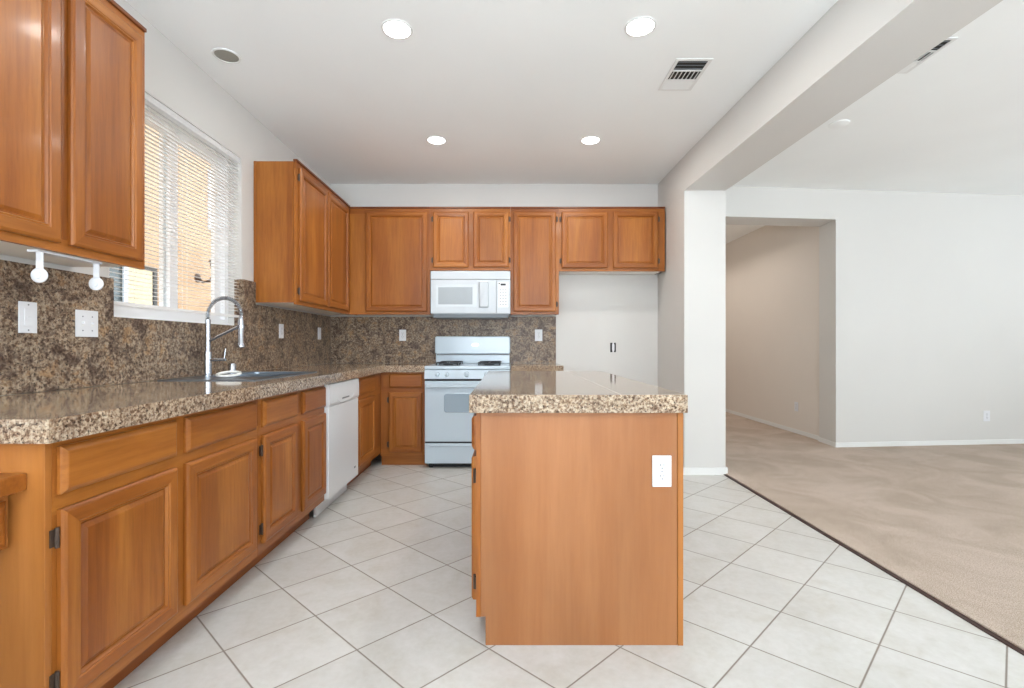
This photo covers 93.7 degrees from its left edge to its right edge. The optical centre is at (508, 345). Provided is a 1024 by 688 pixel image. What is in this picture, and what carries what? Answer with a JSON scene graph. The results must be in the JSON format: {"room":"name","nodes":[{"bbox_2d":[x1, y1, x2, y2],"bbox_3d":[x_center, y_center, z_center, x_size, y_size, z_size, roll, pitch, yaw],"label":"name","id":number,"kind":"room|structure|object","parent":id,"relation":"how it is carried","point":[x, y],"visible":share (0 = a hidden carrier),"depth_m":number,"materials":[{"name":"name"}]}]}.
{"room":"kitchen","nodes":[
{"label":"kitchen","id":0,"kind":"room"},
{"bbox_2d":[0,0,329,395],"bbox_3d":[-1.915,-0.282,1.110,0.150,2.745,7.920,0,0,0],"label":"wall","id":1,"kind":"structure","parent":0,"point":[172,78],"depth_m":3.06,"materials":[{"name":"white paint"}]},
{"bbox_2d":[0,0,146,269],"bbox_3d":[-1.677,-0.827,1.649,0.323,1.013,0.747,0,0,0],"label":"upper cabinet","id":2,"kind":"object","parent":1,"relation":"attached to","point":[72,72],"visible":1,"depth_m":1.68,"materials":[{"name":"brown wood"}]},
{"bbox_2d":[27,249,103,289],"bbox_3d":[-1.573,-0.265,1.718,0.053,0.110,0.253,0,0,0],"label":"paper towel holder","id":3,"kind":"object","parent":2,"relation":"attached to","point":[39,274],"visible":1,"depth_m":1.66,"materials":[{"name":"white plastic"}]},
{"bbox_2d":[0,259,330,395],"bbox_3d":[-1.853,-0.138,3.050,0.065,0.634,3.699,0,0,0],"label":"backsplash","id":4,"kind":"structure","parent":1,"relation":"attached to","point":[124,350],"depth_m":2.21,"materials":[{"name":"stone"}]},
{"bbox_2d":[18,301,36,332],"bbox_3d":[-1.815,-0.106,1.812,0.010,0.118,0.068,0,0,0],"label":"light switch","id":5,"kind":"object","parent":4,"relation":"attached to","point":[27,311],"visible":1,"depth_m":1.81,"materials":[{"name":"white plastic"}]},
{"bbox_2d":[75,310,97,336],"bbox_3d":[-1.812,-0.094,2.066,0.016,0.114,0.108,0,0,0],"label":"light switch","id":6,"kind":"object","parent":4,"relation":"attached to","point":[86,322],"visible":1,"depth_m":2.06,"materials":[{"name":"white plastic"}]},
{"bbox_2d":[279,324,283,337],"bbox_3d":[-1.816,-0.115,3.830,0.008,0.114,0.072,0,0,0],"label":"outlet","id":7,"kind":"object","parent":4,"relation":"attached to","point":[281,326],"visible":1,"depth_m":3.82,"materials":[{"name":"white plastic"}]},
{"bbox_2d":[318,327,320,339],"bbox_3d":[-1.815,-0.115,4.600,0.010,0.114,0.072,0,0,0],"label":"light switch","id":8,"kind":"object","parent":4,"relation":"attached to","point":[319,329],"visible":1,"depth_m":4.59,"materials":[{"name":"white plastic"}]},
{"bbox_2d":[114,104,227,324],"bbox_3d":[-1.953,-0.711,2.755,0.074,1.154,1.090,0,0,0],"label":"window","id":9,"kind":"structure","parent":1,"relation":"in","point":[119,311],"depth_m":2.77,"materials":[{"name":"white plastic"}]},
{"bbox_2d":[109,92,239,317],"bbox_3d":[-1.858,-0.740,2.755,0.037,1.095,1.082,0,0,0],"label":"window blinds","id":10,"kind":"object","parent":9,"relation":"attached to","point":[150,101],"visible":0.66,"depth_m":2.76,"materials":[{"name":"white plastic"}]},
{"bbox_2d":[254,159,349,314],"bbox_3d":[-1.677,-0.821,4.186,0.323,1.046,1.464,0,0,0],"label":"upper cabinet","id":11,"kind":"object","parent":1,"relation":"attached to","point":[301,225],"visible":0.98,"depth_m":3.50,"materials":[{"name":"brown wood"}]},
{"bbox_2d":[330,184,657,451],"bbox_3d":[-0.158,-0.282,4.995,3.365,2.745,0.150,0,0,0],"label":"wall","id":12,"kind":"structure","parent":0,"point":[596,312],"depth_m":4.92,"materials":[{"name":"white paint"}]},
{"bbox_2d":[349,207,431,314],"bbox_3d":[-1.147,-0.816,4.756,0.774,1.035,0.323,0,0,0],"label":"upper cabinet","id":13,"kind":"object","parent":12,"relation":"attached to","point":[390,273],"visible":0.98,"depth_m":4.60,"materials":[{"name":"brown wood"}]},
{"bbox_2d":[331,317,555,362],"bbox_3d":[-0.670,-0.059,4.910,2.298,0.475,0.020,0,0,0],"label":"backsplash","id":14,"kind":"structure","parent":12,"relation":"attached to","point":[353,339],"depth_m":4.90,"materials":[{"name":"stone"}]},
{"bbox_2d":[399,330,405,340],"bbox_3d":[-1.085,-0.105,4.896,0.070,0.114,0.008,0,0,0],"label":"outlet","id":15,"kind":"object","parent":14,"relation":"attached to","point":[402,333],"visible":1,"depth_m":4.89,"materials":[{"name":"white plastic"}]},
{"bbox_2d":[535,329,541,340],"bbox_3d":[0.302,-0.105,4.896,0.076,0.118,0.008,0,0,0],"label":"outlet","id":16,"kind":"object","parent":14,"relation":"attached to","point":[538,332],"visible":1,"depth_m":4.89,"materials":[{"name":"white plastic"}]},
{"bbox_2d":[430,207,510,270],"bbox_3d":[-0.372,-1.028,4.756,0.774,0.611,0.323,0,0,0],"label":"upper cabinet","id":17,"kind":"object","parent":12,"relation":"attached to","point":[461,238],"visible":0.98,"depth_m":4.60,"materials":[{"name":"brown wood"}]},
{"bbox_2d":[431,271,509,318],"bbox_3d":[-0.364,-0.487,4.702,0.753,0.441,0.388,0,0,0],"label":"microwave","id":18,"kind":"object","parent":17,"relation":"attached to","point":[454,294],"visible":1,"depth_m":4.53,"materials":[{"name":"white plastic"},{"name":"pale glass"}]},
{"bbox_2d":[433,314,507,318],"bbox_3d":[-0.364,-0.282,4.725,0.713,0.030,0.330,0,0,0],"label":"vent hood","id":19,"kind":"object","parent":18,"relation":"attached to","point":[438,316],"depth_m":4.57,"materials":[{"name":"grey metal"}]},
{"bbox_2d":[510,207,558,314],"bbox_3d":[0.247,-0.816,4.756,0.464,1.035,0.323,0,0,0],"label":"upper cabinet","id":20,"kind":"object","parent":12,"relation":"attached to","point":[534,231],"visible":1,"depth_m":4.60,"materials":[{"name":"brown wood"}]},
{"bbox_2d":[559,207,664,274],"bbox_3d":[0.990,-1.024,4.756,1.019,0.619,0.323,0,0,0],"label":"upper cabinet","id":21,"kind":"object","parent":12,"relation":"attached to","point":[592,240],"visible":0.98,"depth_m":4.60,"materials":[{"name":"brown wood"}]},
{"bbox_2d":[610,343,615,351],"bbox_3d":[1.066,0.020,4.915,0.058,0.096,0.010,0,0,0],"label":"outlet","id":22,"kind":"object","parent":12,"relation":"attached to","point":[612,345],"visible":1,"depth_m":4.92,"materials":[{"name":"silver metal"}]},
{"bbox_2d":[114,452,1023,687],"bbox_3d":[-0.075,1.140,1.110,3.830,0.100,7.920,0,0,0],"label":"floor","id":23,"kind":"structure","parent":0,"point":[374,589],"depth_m":1.90,"materials":[{"name":"tile"}]},
{"bbox_2d":[0,473,26,550],"bbox_3d":[-1.522,0.704,0.777,0.630,0.772,0.854,0,0,0],"label":"desk unit","id":24,"kind":"object","parent":23,"relation":"on","point":[10,483],"visible":1,"depth_m":1.17,"materials":[{"name":"brown wood"}]},
{"bbox_2d":[0,399,257,687],"bbox_3d":[-1.492,0.665,1.714,0.693,0.850,1.020,0,0,0],"label":"base cabinet","id":25,"kind":"object","parent":23,"relation":"on","point":[118,539],"visible":0.97,"depth_m":1.42,"materials":[{"name":"brown wood"}]},
{"bbox_2d":[0,363,434,443],"bbox_3d":[-1.286,0.210,3.034,1.064,0.060,3.729,0,0,0],"label":"countertop","id":26,"kind":"structure","parent":25,"relation":"on","point":[47,417],"depth_m":1.66,"materials":[{"name":"stone"}]},
{"bbox_2d":[202,296,244,375],"bbox_3d":[-1.648,-0.056,2.776,0.240,0.462,0.052,0,0,0],"label":"faucet","id":27,"kind":"object","parent":26,"relation":"on","point":[208,359],"visible":0.99,"depth_m":2.77,"materials":[{"name":"silver metal"}]},
{"bbox_2d":[157,363,316,380],"bbox_3d":[-1.545,0.232,2.845,0.500,0.245,0.790,0,0,0],"label":"sink","id":28,"kind":"object","parent":26,"relation":"in","point":[246,375],"depth_m":2.80,"materials":[{"name":"silver metal"}]},
{"bbox_2d":[216,371,241,376],"bbox_3d":[-1.535,0.156,2.630,0.126,0.033,0.084,0,0,-35],"label":"ring","id":29,"kind":"object","parent":28,"relation":"on","point":[223,372],"visible":1,"depth_m":2.62,"materials":[{"name":"white plastic"}]},
{"bbox_2d":[237,385,325,579],"bbox_3d":[-1.492,0.665,2.626,0.693,0.850,0.799,0,0,0],"label":"base cabinet","id":30,"kind":"object","parent":23,"relation":"on","point":[291,425],"visible":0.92,"depth_m":2.51,"materials":[{"name":"brown wood"}]},
{"bbox_2d":[314,378,358,516],"bbox_3d":[-1.468,0.665,3.325,0.684,0.842,0.590,0,0,0],"label":"dishwasher","id":31,"kind":"object","parent":23,"relation":"on","point":[341,408],"visible":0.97,"depth_m":3.24,"materials":[{"name":"white metal"}]},
{"bbox_2d":[347,373,380,484],"bbox_3d":[-1.492,0.665,4.271,0.693,0.850,1.292,0,0,0],"label":"base cabinet","id":32,"kind":"object","parent":23,"relation":"on","point":[369,399],"visible":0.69,"depth_m":3.95,"materials":[{"name":"brown wood"}]},
{"bbox_2d":[381,372,426,464],"bbox_3d":[-0.959,0.665,4.624,0.410,0.850,0.588,0,0,0],"label":"base cabinet","id":33,"kind":"object","parent":23,"relation":"on","point":[402,393],"visible":0.86,"depth_m":4.33,"materials":[{"name":"brown wood"}]},
{"bbox_2d":[424,336,509,466],"bbox_3d":[-0.369,0.498,4.546,0.762,1.183,0.684,0,0,0],"label":"gas range","id":34,"kind":"object","parent":23,"relation":"on","point":[462,362],"visible":0.83,"depth_m":4.25,"materials":[{"name":"white metal"}]},
{"bbox_2d":[424,363,509,368],"bbox_3d":[-0.370,0.196,4.569,0.760,0.030,0.633,0,0,0],"label":"cooktop","id":35,"kind":"object","parent":34,"relation":"in","point":[437,365],"depth_m":4.25,"materials":[{"name":"white metal"}]},
{"bbox_2d":[472,413,682,645],"bbox_3d":[0.247,0.666,2.516,0.772,0.848,1.548,0,0,0],"label":"base cabinet","id":36,"kind":"object","parent":23,"relation":"on","point":[574,542],"visible":0.84,"depth_m":1.75,"materials":[{"name":"brown wood"}]},
{"bbox_2d":[469,371,687,412],"bbox_3d":[0.248,0.209,2.523,0.783,0.066,1.617,0,0,0],"label":"countertop","id":37,"kind":"structure","parent":36,"relation":"on","point":[498,391],"depth_m":1.72,"materials":[{"name":"stone"}]},
{"bbox_2d":[652,455,670,486],"bbox_3d":[0.554,0.456,1.742,0.069,0.113,0.008,0,0,0],"label":"outlet","id":38,"kind":"object","parent":36,"relation":"attached to","point":[661,464],"visible":1,"depth_m":1.74,"materials":[{"name":"white plastic"}]},
{"bbox_2d":[657,461,666,470],"bbox_3d":[0.554,0.436,1.739,0.034,0.034,0.002,0,0,0],"label":"receptacle","id":39,"kind":"object","parent":38,"relation":"attached to","point":[661,465],"depth_m":1.74,"materials":[{"name":"white plastic"}]},
{"bbox_2d":[657,472,666,480],"bbox_3d":[0.554,0.475,1.739,0.034,0.034,0.002,0,0,0],"label":"receptacle","id":40,"kind":"object","parent":38,"relation":"attached to","point":[661,476],"depth_m":1.74,"materials":[{"name":"white plastic"}]},
{"bbox_2d":[724,474,1023,655],"bbox_3d":[1.819,1.112,0.600,0.022,0.056,6.900,0,0,0],"label":"trim","id":41,"kind":"structure","parent":23,"relation":"on","point":[895,576],"depth_m":2.21,"materials":[{"name":"brown"}]},
{"bbox_2d":[726,412,1023,649],"bbox_3d":[4.935,1.094,3.250,6.230,0.032,11.900,0,0,0],"label":"carpet","id":42,"kind":"object","parent":23,"relation":"on","point":[946,520],"visible":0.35,"depth_m":3.25,"materials":[{"name":"beige carpet"}]},
{"bbox_3d":[0.245,0.665,4.624,0.459,0.850,0.588,0,0,0],"label":"base cabinet","id":43,"kind":"object","parent":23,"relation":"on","visible":0},
{"bbox_2d":[511,363,563,370],"bbox_3d":[0.253,0.210,4.601,0.474,0.060,0.593,0,0,0],"label":"countertop","id":44,"kind":"structure","parent":43,"relation":"on","point":[514,366],"depth_m":4.30,"materials":[{"name":"stone"}]},
{"bbox_2d":[125,0,1023,243],"bbox_3d":[3.105,-1.715,3.235,10.190,0.120,12.170,0,0,0],"label":"ceiling","id":45,"kind":"structure","parent":0,"point":[513,89],"depth_m":3.12,"materials":[{"name":"white paint"}]},
{"bbox_2d":[211,48,241,63],"bbox_3d":[-1.612,-1.651,2.740,0.150,0.006,0.150,0,0,0],"label":"recessed light","id":46,"kind":"object","parent":45,"relation":"attached to","point":[225,55],"visible":1,"depth_m":2.73,"materials":[{"name":"white paint"}]},
{"bbox_2d":[214,50,238,61],"bbox_3d":[-1.612,-1.653,2.740,0.122,0.002,0.122,0,0,0],"label":"grille","id":47,"kind":"object","parent":46,"relation":"attached to","point":[222,55],"depth_m":2.73,"materials":[{"name":"grey metal"}]},
{"bbox_2d":[381,19,412,39],"bbox_3d":[-0.586,-1.651,2.510,0.162,0.006,0.162,0,0,0],"label":"recessed light","id":48,"kind":"object","parent":45,"relation":"in","point":[393,28],"visible":1,"depth_m":2.50,"materials":[{"name":"white paint"}]},
{"bbox_2d":[426,136,446,144],"bbox_3d":[-0.584,-1.651,3.865,0.162,0.006,0.162,0,0,0],"label":"recessed light","id":49,"kind":"object","parent":45,"relation":"in","point":[437,140],"visible":1,"depth_m":3.87,"materials":[{"name":"white paint"}]},
{"bbox_2d":[580,136,600,144],"bbox_3d":[0.656,-1.651,3.865,0.162,0.006,0.162,0,0,0],"label":"recessed light","id":50,"kind":"object","parent":45,"relation":"in","point":[588,140],"visible":1,"depth_m":3.87,"materials":[{"name":"white paint"}]},
{"bbox_2d":[624,16,656,36],"bbox_3d":[0.681,-1.651,2.490,0.162,0.006,0.162,0,0,0],"label":"recessed light","id":51,"kind":"object","parent":45,"relation":"in","point":[640,26],"visible":1,"depth_m":2.48,"materials":[{"name":"white paint"}]},
{"bbox_2d":[658,58,712,90],"bbox_3d":[1.070,-1.652,2.935,0.210,0.006,0.340,0,0,0],"label":"ceiling vent","id":52,"kind":"object","parent":45,"relation":"in","point":[684,73],"visible":1,"depth_m":2.92,"materials":[{"name":"white metal"}]},
{"bbox_2d":[828,119,849,127],"bbox_3d":[2.462,-1.649,3.580,0.136,0.011,0.136,0,0,0],"label":"smoke detector","id":53,"kind":"object","parent":45,"relation":"attached to","point":[840,123],"visible":1,"depth_m":3.57,"materials":[{"name":"white plastic"}]},
{"bbox_2d":[896,37,958,73],"bbox_3d":[2.313,-1.652,2.743,0.197,0.006,0.335,0,0,0],"label":"ceiling vent","id":54,"kind":"object","parent":45,"relation":"in","point":[949,40],"visible":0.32,"depth_m":2.73,"materials":[{"name":"white metal"}]},
{"bbox_2d":[726,226,818,435],"bbox_3d":[3.598,-0.282,7.306,0.125,2.745,3.789,0,0,0],"label":"wall","id":55,"kind":"structure","parent":0,"point":[772,272],"depth_m":6.39,"materials":[{"name":"beige paint"}]},
{"bbox_2d":[726,409,836,446],"bbox_3d":[3.494,1.060,7.138,0.080,0.060,4.124,0,0,0],"label":"baseboard","id":56,"kind":"structure","parent":55,"relation":"attached to","point":[793,430],"depth_m":6.10,"materials":[{"name":"white paint"}]},
{"bbox_2d":[794,402,797,410],"bbox_3d":[3.530,0.750,5.900,0.008,0.114,0.070,0,0,0],"label":"outlet","id":57,"kind":"object","parent":55,"relation":"attached to","point":[795,403],"visible":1,"depth_m":5.90,"materials":[{"name":"white plastic"}]},
{"bbox_2d":[658,0,1002,466],"bbox_3d":[1.715,-0.282,1.185,0.366,2.745,7.776,0,0,-1],"label":"wall","id":58,"kind":"structure","parent":0,"point":[856,46],"depth_m":3.38,"materials":[{"name":"white paint"}]},
{"bbox_2d":[683,467,727,474],"bbox_3d":[1.657,1.060,4.508,0.375,0.060,0.925,0,0,0],"label":"baseboard","id":59,"kind":"structure","parent":58,"relation":"attached to","point":[686,470],"depth_m":4.04,"materials":[{"name":"white paint"}]},
{"bbox_2d":[726,186,1023,442],"bbox_3d":[5.130,-0.282,5.401,6.195,2.745,0.319,0,0,-5],"label":"wall","id":60,"kind":"structure","parent":0,"point":[921,294],"depth_m":5.18,"materials":[{"name":"white paint"}]},
{"bbox_2d":[835,439,1023,446],"bbox_3d":[5.727,1.060,5.291,4.566,0.060,0.010,0,0,-5],"label":"baseboard","id":61,"kind":"structure","parent":60,"relation":"attached to","point":[998,441],"depth_m":5.18,"materials":[{"name":"white paint"}]},
{"bbox_2d":[983,411,989,420],"bbox_3d":[5.220,0.770,5.244,0.070,0.114,0.008,0,0,0],"label":"outlet","id":62,"kind":"object","parent":60,"relation":"attached to","point":[986,414],"visible":1,"depth_m":5.24,"materials":[{"name":"white plastic"}]},
{"label":"outside","id":63,"kind":"structure","parent":0,"visible":0},
{"bbox_3d":[-4.650,1.415,7.000,5.300,0.050,22.000,0,0,0],"label":"yard","id":64,"kind":"structure","parent":63,"visible":0},
{"bbox_2d":[109,125,210,311],"bbox_3d":[-5.780,-1.860,7.000,3.040,6.500,22.000,0,0,0],"label":"house","id":65,"kind":"structure","parent":64,"relation":"on","point":[181,305],"depth_m":6.30,"materials":[{"name":"beige paint"}]},
{"bbox_2d":[128,267,151,304],"bbox_3d":[-4.285,-0.635,5.560,0.011,0.510,0.400,0,0,0],"label":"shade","id":66,"kind":"object","parent":65,"relation":"hanging from","point":[131,300],"depth_m":5.57,"materials":[{"name":"beige fabric"}]},
{"bbox_2d":[194,260,210,282],"bbox_3d":[-4.174,-1.046,6.652,0.299,0.387,0.140,0,0,-21],"label":"wall lantern","id":67,"kind":"object","parent":65,"relation":"attached to","point":[196,275],"visible":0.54,"depth_m":6.60,"materials":[{"name":"brown metal"}]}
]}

